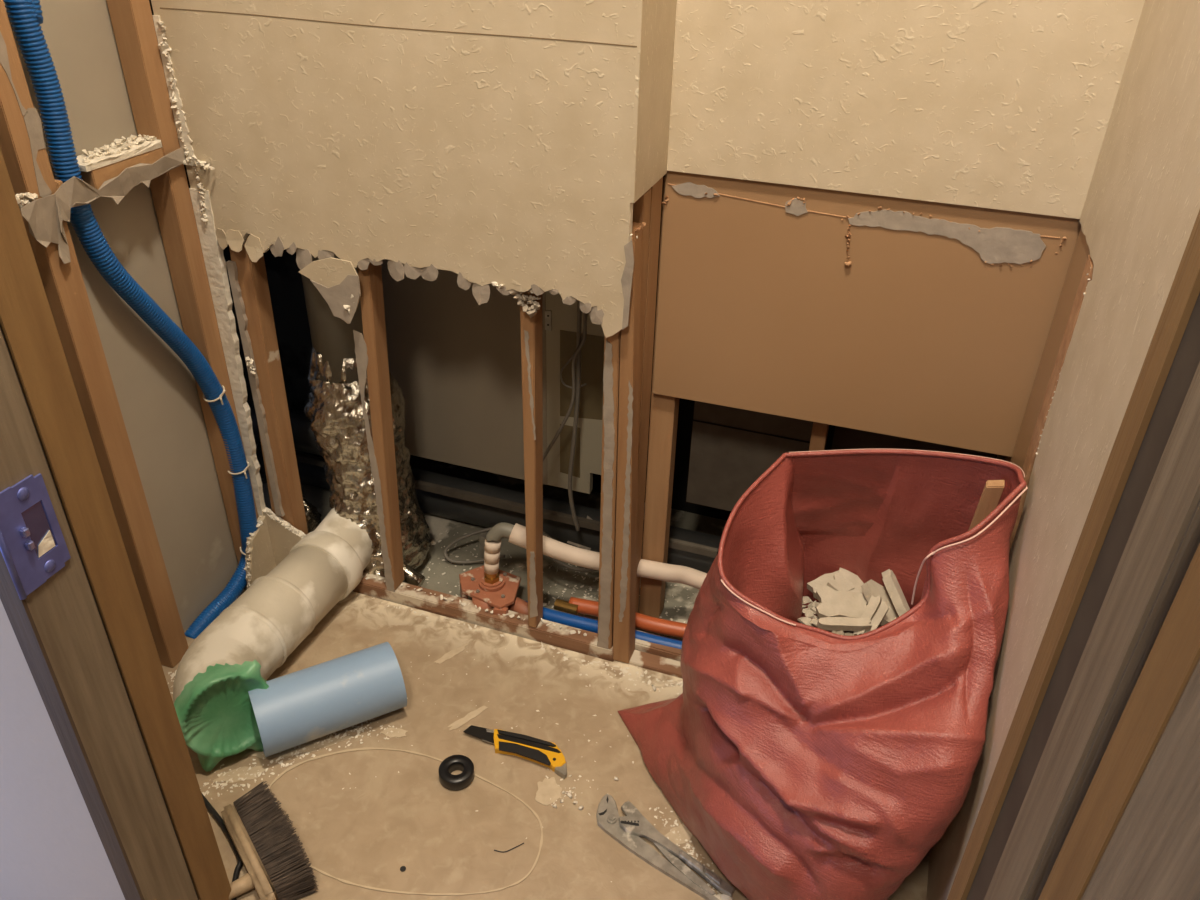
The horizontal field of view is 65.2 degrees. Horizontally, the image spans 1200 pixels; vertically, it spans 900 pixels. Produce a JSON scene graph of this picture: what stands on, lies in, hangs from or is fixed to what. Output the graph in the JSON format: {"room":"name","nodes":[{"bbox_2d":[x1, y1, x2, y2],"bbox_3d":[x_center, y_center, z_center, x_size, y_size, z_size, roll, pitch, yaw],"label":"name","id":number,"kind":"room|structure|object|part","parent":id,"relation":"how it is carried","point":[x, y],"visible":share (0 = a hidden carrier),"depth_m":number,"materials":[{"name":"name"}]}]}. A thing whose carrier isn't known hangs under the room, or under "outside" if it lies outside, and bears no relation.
{"room":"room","nodes":[
{"label":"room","id":0,"kind":"room"},
{"bbox_2d":[0,599,124,899],"bbox_3d":[-1.180,-0.581,0.647,1.596,2.250,0.088,12,33,16],"label":"wall","id":1,"kind":"structure","parent":0,"point":[51,847],"depth_m":0.88,"materials":[{"name":"white paint"}]},
{"bbox_2d":[4,0,237,631],"bbox_3d":[-0.634,-0.642,0.766,0.008,2.250,0.540,12,33,16],"label":"wall","id":2,"kind":"structure","parent":0,"point":[157,394],"depth_m":1.23,"materials":[{"name":"beige paint"}]},
{"bbox_2d":[223,245,322,457],"bbox_3d":[-0.517,-0.181,1.637,0.260,0.450,0.020,12,33,16],"label":"wall","id":3,"kind":"structure","parent":0,"point":[285,283],"depth_m":1.61,"materials":[{"name":"black"}]},
{"bbox_2d":[149,0,834,520],"bbox_3d":[0.024,-0.746,1.015,2.200,2.310,0.499,12,33,16],"label":"wall","id":4,"kind":"structure","parent":0,"point":[484,142],"depth_m":1.08,"materials":[{"name":"paint"}]},
{"bbox_2d":[295,452,717,557],"bbox_3d":[-0.190,0.087,1.603,0.800,0.014,0.010,12,33,16],"label":"support rail","id":5,"kind":"object","parent":4,"relation":"attached to","point":[678,544],"visible":0.44,"depth_m":1.59,"materials":[{"name":"grey metal"}]},
{"bbox_2d":[543,312,586,460],"bbox_3d":[-0.065,-0.086,1.395,0.095,0.338,0.005,12,33,16],"label":"cable","id":6,"kind":"object","parent":4,"relation":"attached to","point":[582,343],"visible":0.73,"depth_m":1.38,"materials":[{"name":"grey plastic"}]},
{"bbox_2d":[560,313,587,388],"bbox_3d":[-0.038,-0.147,1.370,0.044,0.131,0.003,12,33,16],"label":"cable","id":7,"kind":"object","parent":4,"relation":"attached to","point":[570,359],"visible":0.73,"depth_m":1.39,"materials":[{"name":"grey plastic"}]},
{"bbox_2d":[619,650,681,677],"bbox_3d":[0.244,0.360,1.345,0.449,0.034,0.028,12,33,16],"label":"trim","id":8,"kind":"structure","parent":4,"relation":"attached to","point":[641,659],"depth_m":1.38,"materials":[{"name":"brown wood"}]},
{"bbox_2d":[381,259,604,493],"bbox_3d":[-0.169,-0.317,1.380,0.405,0.832,0.015,12,33,16],"label":"panel","id":9,"kind":"object","parent":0,"point":[454,360],"visible":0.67,"depth_m":1.50,"materials":[{"name":"beige"}]},
{"bbox_2d":[233,398,319,454],"bbox_3d":[-0.569,-0.043,1.668,0.400,0.070,0.069,12,33,16],"label":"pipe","id":10,"kind":"object","parent":9,"relation":"attached to","point":[303,436],"visible":0.05,"depth_m":1.62,"materials":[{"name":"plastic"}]},
{"bbox_2d":[545,310,551,330],"bbox_3d":[-0.078,-0.195,1.407,0.010,0.033,0.002,12,33,16],"label":"bracket","id":11,"kind":"object","parent":9,"relation":"attached to","point":[548,313],"visible":1,"depth_m":1.41,"materials":[{"name":"metal"}]},
{"bbox_2d":[568,300,581,530],"bbox_3d":[-0.038,-0.060,1.412,0.021,0.447,0.007,12,33,16],"label":"cable","id":12,"kind":"object","parent":9,"relation":"hanging from","point":[579,312],"visible":0.87,"depth_m":1.42,"materials":[{"name":"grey plastic"}]},
{"bbox_3d":[-0.027,-0.288,1.339,0.105,0.832,0.014,12,33,16],"label":"pale panel","id":13,"kind":"part","parent":9,"relation":"part of","materials":[{"name":"beige"}]},
{"bbox_2d":[162,441,928,899],"bbox_3d":[-0.432,0.845,0.575,3.600,0.060,3.400,12,33,16],"label":"floor","id":14,"kind":"structure","parent":0,"point":[363,834],"depth_m":1.22,"materials":[{"name":"concrete"}]},
{"bbox_2d":[0,0,188,667],"bbox_3d":[-0.603,-0.650,0.781,0.036,2.248,0.040,12,33,16],"label":"stud","id":15,"kind":"object","parent":14,"relation":"on","point":[22,144],"visible":0.82,"depth_m":1.11,"materials":[{"name":"brown wood"}]},
{"bbox_2d":[15,134,185,263],"bbox_3d":[-0.579,-0.299,1.096,0.046,0.102,0.266,12,33,16],"label":"wallboard remnant","id":16,"kind":"object","parent":15,"relation":"attached to","point":[112,172],"visible":0.98,"depth_m":1.07,"materials":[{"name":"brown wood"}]},
{"bbox_2d":[106,0,257,563],"bbox_3d":[-0.538,-0.746,0.938,0.035,2.248,0.030,12,33,16],"label":"stud","id":17,"kind":"object","parent":14,"relation":"on","point":[132,20],"visible":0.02,"depth_m":1.20,"materials":[{"name":"brown wood"}]},
{"bbox_2d":[3,0,257,638],"bbox_3d":[-0.571,-0.383,1.074,0.040,1.524,0.185,15,34,20],"label":"conduit","id":18,"kind":"object","parent":17,"relation":"attached to","point":[25,16],"visible":0.89,"depth_m":1.13,"materials":[{"name":"blue plastic"}]},
{"bbox_2d":[203,385,225,404],"bbox_3d":[-0.547,-0.079,1.334,0.035,0.020,0.030,12,33,16],"label":"tie","id":19,"kind":"object","parent":18,"relation":"attached to","point":[224,390],"visible":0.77,"depth_m":1.33,"materials":[{"name":"beige plastic"}]},
{"bbox_2d":[228,460,249,478],"bbox_3d":[-0.543,0.028,1.412,0.035,0.019,0.033,12,33,16],"label":"tie","id":20,"kind":"object","parent":18,"relation":"attached to","point":[247,467],"visible":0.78,"depth_m":1.40,"materials":[{"name":"beige plastic"}]},
{"bbox_2d":[202,794,242,899],"bbox_3d":[-0.451,0.464,1.117,0.029,0.009,0.192,-18,37,-28],"label":"cord","id":21,"kind":"object","parent":14,"relation":"on","point":[214,813],"visible":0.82,"depth_m":1.12,"materials":[{"name":"black rubber"}]},
{"bbox_2d":[229,234,307,534],"bbox_3d":[-0.483,-0.223,1.290,0.061,0.990,0.030,12,33,16],"label":"stud","id":22,"kind":"object","parent":14,"relation":"on","point":[252,276],"visible":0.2,"depth_m":1.36,"materials":[{"name":"brown wood"}]},
{"bbox_2d":[221,781,318,899],"bbox_3d":[-0.408,0.466,1.087,0.111,0.039,0.157,-18,37,-28],"label":"brush","id":23,"kind":"object","parent":14,"relation":"on","point":[273,859],"visible":1,"depth_m":1.08,"materials":[{"name":"brown wood"}]},
{"bbox_3d":[-0.415,0.495,1.054,0.052,0.021,0.019,-18,37,-28],"label":"handle","id":24,"kind":"part","parent":23,"relation":"part of","materials":[{"name":"brown wood"}]},
{"bbox_2d":[173,508,372,771],"bbox_3d":[-0.459,0.232,1.371,0.188,0.132,0.514,5,32,6],"label":"drain pipe","id":25,"kind":"object","parent":14,"relation":"on","point":[235,655],"visible":0.91,"depth_m":1.29,"materials":[{"name":"plastic"}]},
{"bbox_2d":[244,507,305,588],"bbox_3d":[-0.500,0.170,1.469,0.099,0.126,0.078,12,33,16],"label":"wallboard remnant","id":26,"kind":"object","parent":14,"relation":"on","point":[274,538],"visible":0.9,"depth_m":1.48,"materials":[{"name":"paper"}]},
{"bbox_2d":[302,495,321,532],"bbox_3d":[-0.498,0.117,1.575,0.067,0.091,0.066,-18,37,-28],"label":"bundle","id":27,"kind":"object","parent":14,"relation":"on","point":[313,517],"visible":0.31,"depth_m":1.56,"materials":[{"name":"silver metal"}]},
{"bbox_2d":[248,642,406,756],"bbox_3d":[-0.363,0.331,1.254,0.187,0.092,0.092,-15,36,-24],"label":"pipe offcut","id":28,"kind":"object","parent":14,"relation":"on","point":[311,703],"visible":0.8,"depth_m":1.22,"materials":[{"name":"blue plastic"}]},
{"bbox_2d":[301,254,431,573],"bbox_3d":[-0.365,-0.244,1.336,0.182,0.998,0.165,12,33,16],"label":"pipe","id":29,"kind":"object","parent":14,"relation":"on","point":[333,408],"visible":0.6,"depth_m":1.42,"materials":[{"name":"silver metal"}]},
{"bbox_2d":[374,565,424,586],"bbox_3d":[-0.346,0.203,1.527,0.128,0.037,0.039,4,32,5],"label":"scrap","id":30,"kind":"object","parent":14,"relation":"on","point":[412,576],"visible":0.34,"depth_m":1.51,"materials":[{"name":"silver metal"}]},
{"bbox_2d":[400,866,405,871],"bbox_3d":[-0.230,0.488,1.094,0.007,0.001,0.007,12,33,16],"label":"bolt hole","id":31,"kind":"object","parent":14,"relation":"on","point":[402,868],"visible":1,"depth_m":1.09,"materials":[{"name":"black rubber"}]},
{"bbox_2d":[266,747,542,895],"bbox_3d":[-0.245,0.453,1.151,0.360,0.001,0.195,12,33,16],"label":"string","id":32,"kind":"object","parent":14,"relation":"on","point":[364,748],"visible":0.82,"depth_m":1.14,"materials":[{"name":"beige fabric"}]},
{"bbox_2d":[168,598,718,892],"bbox_3d":[-0.214,0.379,1.272,0.830,0.003,0.408,12,33,16],"label":"crumbs","id":33,"kind":"object","parent":14,"relation":"on","point":[172,675],"visible":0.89,"depth_m":1.25,"materials":[{"name":"beige"}]},
{"bbox_2d":[212,644,692,855],"bbox_3d":[-0.167,0.376,1.279,0.611,0.001,0.302,6,32,8],"label":"plaster dust","id":34,"kind":"object","parent":14,"relation":"on","point":[547,789],"visible":0.91,"depth_m":1.21,"materials":[{"name":"beige"}]},
{"bbox_2d":[438,755,474,789],"bbox_3d":[-0.184,0.413,1.202,0.045,0.016,0.045,12,33,16],"label":"tape roll","id":35,"kind":"object","parent":14,"relation":"on","point":[452,763],"visible":1,"depth_m":1.19,"materials":[{"name":"black plastic"}]},
{"bbox_2d":[479,531,487,557],"bbox_3d":[-0.197,0.160,1.617,0.012,0.046,0.026,12,33,16],"label":"clip","id":36,"kind":"object","parent":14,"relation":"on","point":[482,536],"visible":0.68,"depth_m":1.60,"materials":[{"name":"metal"}]},
{"bbox_2d":[353,572,615,661],"bbox_3d":[-0.225,0.254,1.472,0.530,0.040,0.027,12,33,16],"label":"plate","id":37,"kind":"object","parent":14,"relation":"on","point":[552,635],"visible":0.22,"depth_m":1.44,"materials":[{"name":"brown wood"}]},
{"bbox_2d":[353,258,403,591],"bbox_3d":[-0.300,-0.182,1.239,0.053,0.996,0.031,12,33,16],"label":"stud","id":38,"kind":"object","parent":37,"relation":"on","point":[371,353],"visible":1,"depth_m":1.31,"materials":[{"name":"brown wood"}]},
{"bbox_2d":[362,576,586,635],"bbox_3d":[-0.234,0.233,1.463,0.454,0.008,0.018,11,33,15],"label":"crumbs","id":39,"kind":"object","parent":37,"relation":"on","point":[419,589],"visible":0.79,"depth_m":1.44,"materials":[{"name":"beige"}]},
{"bbox_2d":[520,291,542,627],"bbox_3d":[-0.083,-0.149,1.168,0.024,0.969,0.029,12,33,16],"label":"stud","id":40,"kind":"object","parent":37,"relation":"on","point":[531,328],"visible":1,"depth_m":1.25,"materials":[{"name":"brown wood"}]},
{"bbox_2d":[597,330,620,648],"bbox_3d":[0.020,-0.117,1.146,0.025,0.995,0.031,12,33,16],"label":"stud","id":41,"kind":"object","parent":37,"relation":"on","point":[611,372],"visible":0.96,"depth_m":1.24,"materials":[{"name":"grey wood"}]},
{"bbox_2d":[613,222,645,662],"bbox_3d":[0.039,0.026,1.224,0.033,0.660,0.031,12,33,16],"label":"stud","id":42,"kind":"object","parent":37,"relation":"on","point":[628,421],"visible":0.98,"depth_m":1.22,"materials":[{"name":"brown wood"}]},
{"bbox_2d":[256,443,720,572],"bbox_3d":[0.157,0.175,1.580,1.700,0.076,0.076,12,33,16],"label":"rail","id":43,"kind":"object","parent":14,"relation":"on","point":[457,509],"visible":0.27,"depth_m":1.65,"materials":[{"name":"plastic"}]},
{"bbox_2d":[567,516,591,549],"bbox_3d":[-0.026,0.141,1.605,0.058,0.051,0.029,12,33,16],"label":"scrap","id":44,"kind":"object","parent":43,"relation":"on","point":[588,517],"visible":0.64,"depth_m":1.61,"materials":[{"name":"grey paper"}]},
{"bbox_2d":[459,565,520,615],"bbox_3d":[-0.176,0.223,1.482,0.110,0.084,0.081,17,35,23],"label":"flange","id":45,"kind":"object","parent":14,"relation":"on","point":[499,590],"visible":0.83,"depth_m":1.46,"materials":[{"name":"orange plastic"}]},
{"bbox_2d":[507,597,527,614],"bbox_3d":[-0.121,0.249,1.468,0.068,0.033,0.026,18,36,24],"label":"branch","id":46,"kind":"object","parent":45,"relation":"attached to","point":[520,606],"visible":0.42,"depth_m":1.46,"materials":[{"name":"orange plastic"}]},
{"bbox_2d":[444,526,554,563],"bbox_3d":[-0.128,0.169,1.586,0.276,0.059,0.066,8,33,10],"label":"cable","id":47,"kind":"object","parent":14,"relation":"on","point":[447,558],"visible":0.52,"depth_m":1.60,"materials":[{"name":"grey plastic"}]},
{"bbox_2d":[494,843,523,852],"bbox_3d":[-0.108,0.476,1.119,0.037,0.001,0.007,-8,33,-14],"label":"strand","id":48,"kind":"object","parent":14,"relation":"on","point":[522,843],"visible":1,"depth_m":1.12,"materials":[{"name":"black metal"}]},
{"bbox_2d":[463,725,566,778],"bbox_3d":[-0.110,0.393,1.241,0.156,0.014,0.044,12,33,16],"label":"utility knife","id":49,"kind":"object","parent":14,"relation":"on","point":[545,753],"visible":1,"depth_m":1.24,"materials":[{"name":"yellow"}]},
{"bbox_3d":[-0.159,0.381,1.260,0.049,0.001,0.019,12,33,16],"label":"blade","id":50,"kind":"part","parent":49,"relation":"part of","materials":[{"name":"grey metal"}]},
{"bbox_3d":[-0.095,0.389,1.242,0.092,0.001,0.007,10,33,13],"label":"rail","id":51,"kind":"part","parent":49,"relation":"part of","materials":[{"name":"grey plastic"}]},
{"bbox_3d":[-0.094,0.396,1.241,0.111,0.010,0.037,12,33,16],"label":"handle","id":52,"kind":"part","parent":49,"relation":"part of","materials":[{"name":"orange plastic"}]},
{"bbox_2d":[422,527,693,635],"bbox_3d":[-0.093,0.232,1.546,0.490,0.005,0.193,12,33,16],"label":"crumbs","id":53,"kind":"object","parent":14,"relation":"on","point":[440,533],"visible":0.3,"depth_m":1.56,"materials":[{"name":"beige"}]},
{"bbox_2d":[548,556,598,571],"bbox_3d":[-0.054,0.177,1.522,0.146,0.021,0.029,14,34,19],"label":"cable","id":54,"kind":"object","parent":14,"relation":"on","point":[553,559],"visible":0.45,"depth_m":1.51,"materials":[{"name":"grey plastic"}]},
{"bbox_2d":[524,600,681,648],"bbox_3d":[0.039,0.279,1.427,0.352,0.021,0.027,11,33,15],"label":"pipe","id":55,"kind":"object","parent":14,"relation":"on","point":[583,623],"visible":0.42,"depth_m":1.43,"materials":[{"name":"blue plastic"}]},
{"bbox_2d":[569,597,686,637],"bbox_3d":[0.081,0.266,1.442,0.271,0.023,0.030,10,33,14],"label":"pipe","id":56,"kind":"object","parent":14,"relation":"on","point":[588,607],"visible":0.56,"depth_m":1.43,"materials":[{"name":"orange plastic"}]},
{"bbox_2d":[554,599,577,614],"bbox_3d":[-0.052,0.246,1.469,0.038,0.018,0.019,12,33,16],"label":"pipe fitting","id":57,"kind":"object","parent":56,"relation":"attached to","point":[560,605],"visible":1,"depth_m":1.46,"materials":[{"name":"gold metal"}]},
{"bbox_2d":[632,188,650,444],"bbox_3d":[0.037,0.002,1.256,0.020,0.706,0.030,12,33,16],"label":"stud","id":58,"kind":"object","parent":14,"relation":"on","point":[641,207],"visible":0.2,"depth_m":1.10,"materials":[{"name":"brown wood"}]},
{"bbox_2d":[635,630,680,660],"bbox_3d":[0.256,0.337,1.365,0.447,0.034,0.030,12,33,16],"label":"rail","id":59,"kind":"object","parent":14,"relation":"on","point":[668,652],"visible":0.02,"depth_m":1.40,"materials":[{"name":"brown wood"}]},
{"bbox_2d":[639,177,679,617],"bbox_3d":[0.090,-0.037,1.327,0.034,0.700,0.028,12,33,16],"label":"stud","id":60,"kind":"object","parent":14,"relation":"on","point":[664,410],"visible":0.57,"depth_m":1.37,"materials":[{"name":"brown wood"}]},
{"bbox_2d":[484,522,706,589],"bbox_3d":[0.135,0.195,1.396,0.638,0.102,0.092,11,33,15],"label":"pipe","id":61,"kind":"object","parent":60,"relation":"attached to","point":[516,534],"visible":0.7,"depth_m":1.42,"materials":[{"name":"plastic"}]},
{"bbox_2d":[596,794,733,899],"bbox_3d":[0.077,0.476,1.114,0.212,0.014,0.048,25,39,33],"label":"pliers","id":62,"kind":"object","parent":14,"relation":"on","point":[626,830],"visible":1,"depth_m":1.12,"materials":[{"name":"metal"}]},
{"bbox_3d":[0.097,0.489,1.096,0.010,0.001,0.094,-27,42,-37],"label":"blade","id":63,"kind":"part","parent":62,"relation":"part of","materials":[{"name":"metal"}]},
{"bbox_2d":[714,893,732,899],"bbox_3d":[0.138,0.510,1.069,0.029,0.009,0.010,12,33,16],"label":"lump","id":64,"kind":"object","parent":14,"relation":"on","point":[719,896],"visible":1,"depth_m":1.07,"materials":[{"name":"beige"}]},
{"bbox_2d":[809,422,828,451],"bbox_3d":[0.300,-0.001,1.297,0.020,0.680,0.025,12,33,16],"label":"stud","id":65,"kind":"object","parent":14,"relation":"on","point":[819,433],"visible":0.06,"depth_m":1.27,"materials":[{"name":"brown wood"}]},
{"bbox_2d":[618,449,1027,899],"bbox_3d":[0.199,0.240,1.051,0.419,0.484,0.385,12,33,16],"label":"bag","id":66,"kind":"object","parent":14,"relation":"on","point":[807,762],"visible":0.99,"depth_m":0.96,"materials":[{"name":"red"}]},
{"bbox_2d":[797,596,881,635],"bbox_3d":[0.289,0.230,1.074,0.212,0.024,0.177,12,33,16],"label":"rubble","id":67,"kind":"object","parent":66,"relation":"in","point":[809,612],"visible":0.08,"depth_m":1.12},
{"bbox_2d":[807,570,853,601],"bbox_3d":[0.285,0.170,1.155,0.049,0.022,0.038,-13,35,-22],"label":"fragment","id":68,"kind":"object","parent":67,"relation":"on","point":[820,583],"visible":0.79,"depth_m":1.16,"materials":[{"name":"beige paint"}]},
{"bbox_2d":[816,590,867,617],"bbox_3d":[0.289,0.185,1.115,0.064,0.023,0.040,6,32,7],"label":"fragment","id":69,"kind":"object","parent":67,"relation":"on","point":[833,603],"visible":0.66,"depth_m":1.11,"materials":[{"name":"white stone"}]},
{"bbox_2d":[817,617,871,630],"bbox_3d":[0.278,0.198,1.068,0.060,0.012,0.014,2,32,0],"label":"fragment","id":70,"kind":"object","parent":67,"relation":"on","point":[826,623],"visible":0.98,"depth_m":1.06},
{"bbox_2d":[827,568,863,592],"bbox_3d":[0.316,0.174,1.149,0.070,0.026,0.040,23,38,30],"label":"fragment","id":71,"kind":"object","parent":67,"relation":"on","point":[839,582],"visible":0.45,"depth_m":1.15,"materials":[{"name":"white stone"}]},
{"bbox_2d":[853,595,881,635],"bbox_3d":[0.307,0.191,1.076,0.012,0.041,0.049,25,39,32],"label":"fragment","id":72,"kind":"object","parent":67,"relation":"on","point":[874,603],"visible":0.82,"depth_m":1.07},
{"bbox_2d":[865,601,888,632],"bbox_3d":[0.317,0.195,1.078,0.013,0.033,0.044,26,39,33],"label":"fragment","id":73,"kind":"object","parent":67,"relation":"on","point":[883,608],"visible":0.71,"depth_m":1.07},
{"bbox_2d":[861,579,898,625],"bbox_3d":[0.338,0.185,1.111,0.048,0.048,0.057,-4,32,-9],"label":"fragment","id":74,"kind":"object","parent":67,"relation":"on","point":[870,588],"visible":0.48,"depth_m":1.11,"materials":[{"name":"white stone"}]},
{"bbox_2d":[882,569,909,616],"bbox_3d":[0.350,0.173,1.105,0.019,0.038,0.068,-6,33,-12],"label":"fragment","id":75,"kind":"object","parent":67,"relation":"on","point":[895,592],"visible":0.68,"depth_m":1.10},
{"bbox_2d":[968,480,1004,530],"bbox_3d":[0.403,0.120,1.030,0.038,0.204,0.012,-1,32,-4],"label":"wood offcut","id":76,"kind":"object","parent":66,"relation":"in","point":[993,489],"visible":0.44,"depth_m":0.98,"materials":[{"name":"brown wood"}]},
{"bbox_2d":[630,0,676,202],"bbox_3d":[0.067,-0.961,0.653,0.016,1.560,0.127,12,33,16],"label":"wall","id":77,"kind":"structure","parent":0,"point":[656,19],"depth_m":1.00,"materials":[{"name":"paper"}]},
{"bbox_2d":[636,177,662,612],"bbox_3d":[0.058,-0.026,1.282,0.006,0.688,0.043,12,33,16],"label":"stud","id":78,"kind":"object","parent":77,"relation":"attached to","point":[656,189],"depth_m":1.22,"materials":[{"name":"brown wood"}]},
{"bbox_2d":[686,401,812,510],"bbox_3d":[0.231,-0.147,1.316,0.182,0.575,0.016,12,33,16],"label":"board","id":79,"kind":"object","parent":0,"point":[731,448],"visible":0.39,"depth_m":1.41,"materials":[{"name":"black"}]},
{"bbox_2d":[653,171,1080,456],"bbox_3d":[0.293,-0.162,1.138,0.467,0.304,0.016,12,33,16],"label":"board","id":80,"kind":"object","parent":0,"point":[926,321],"visible":1,"depth_m":1.13,"materials":[{"name":"brown paper"}]},
{"bbox_2d":[667,0,1144,218],"bbox_3d":[0.311,-0.951,0.644,0.453,1.557,0.012,12,33,16],"label":"wall","id":81,"kind":"structure","parent":0,"point":[1007,105],"depth_m":0.99,"materials":[{"name":"paint"}]},
{"bbox_2d":[831,426,997,458],"bbox_3d":[0.437,-0.162,1.201,0.214,0.420,0.020,12,33,16],"label":"board","id":82,"kind":"object","parent":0,"point":[843,438],"visible":0.07,"depth_m":1.30,"materials":[{"name":"black"}]},
{"bbox_2d":[926,0,1199,899],"bbox_3d":[0.487,-0.547,0.678,0.020,2.270,1.045,12,33,16],"label":"wall","id":83,"kind":"structure","parent":0,"point":[1141,208],"depth_m":0.78,"materials":[{"name":"paint"}]},
{"bbox_2d":[1010,228,1089,470],"bbox_3d":[0.488,0.079,1.128,0.009,0.692,0.106,12,33,16],"label":"batten","id":84,"kind":"object","parent":83,"relation":"attached to","point":[1081,252],"visible":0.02,"depth_m":1.02,"materials":[{"name":"brown wood"}]},
{"bbox_2d":[1009,255,1093,552],"bbox_3d":[0.461,0.115,1.068,0.011,0.692,0.040,12,33,16],"label":"batten","id":85,"kind":"object","parent":83,"relation":"attached to","point":[1028,464],"visible":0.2,"depth_m":0.95,"materials":[{"name":"brown wood"}]},
{"bbox_3d":[-0.053,-1.201,-0.204,0.752,0.290,0.088,12,33,16],"label":"wall","id":86,"kind":"structure","parent":0,"visible":0},
{"bbox_2d":[0,149,1199,899],"bbox_3d":[-0.085,-0.228,0.380,0.751,1.980,0.143,12,33,16],"label":"door frame","id":87,"kind":"structure","parent":86,"relation":"in","point":[84,636],"depth_m":0.65,"materials":[{"name":"brown wood"}]},
{"bbox_2d":[0,473,70,599],"bbox_3d":[-0.422,0.063,0.696,0.007,0.087,0.048,12,33,16],"label":"strike plate","id":88,"kind":"object","parent":87,"relation":"attached to","point":[33,547],"visible":1,"depth_m":0.70,"materials":[{"name":"metal"}]},
{"bbox_3d":[-0.434,-0.286,0.460,0.023,1.980,0.003,12,33,16],"label":"casing","id":89,"kind":"part","parent":87,"relation":"part of","materials":[{"name":"brown wood"}]},
{"bbox_2d":[1038,543,1199,899],"bbox_3d":[0.111,0.058,-0.050,0.033,1.940,0.696,12,33,16],"label":"door","id":90,"kind":"structure","parent":87,"relation":"attached to","point":[1134,834],"depth_m":0.33,"materials":[{"name":"brown wood"}]},
{"bbox_3d":[0.105,0.067,-0.066,0.031,1.940,0.659,12,33,16],"label":"panel","id":91,"kind":"part","parent":90,"relation":"part of","materials":[{"name":"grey wood"}]}
]}

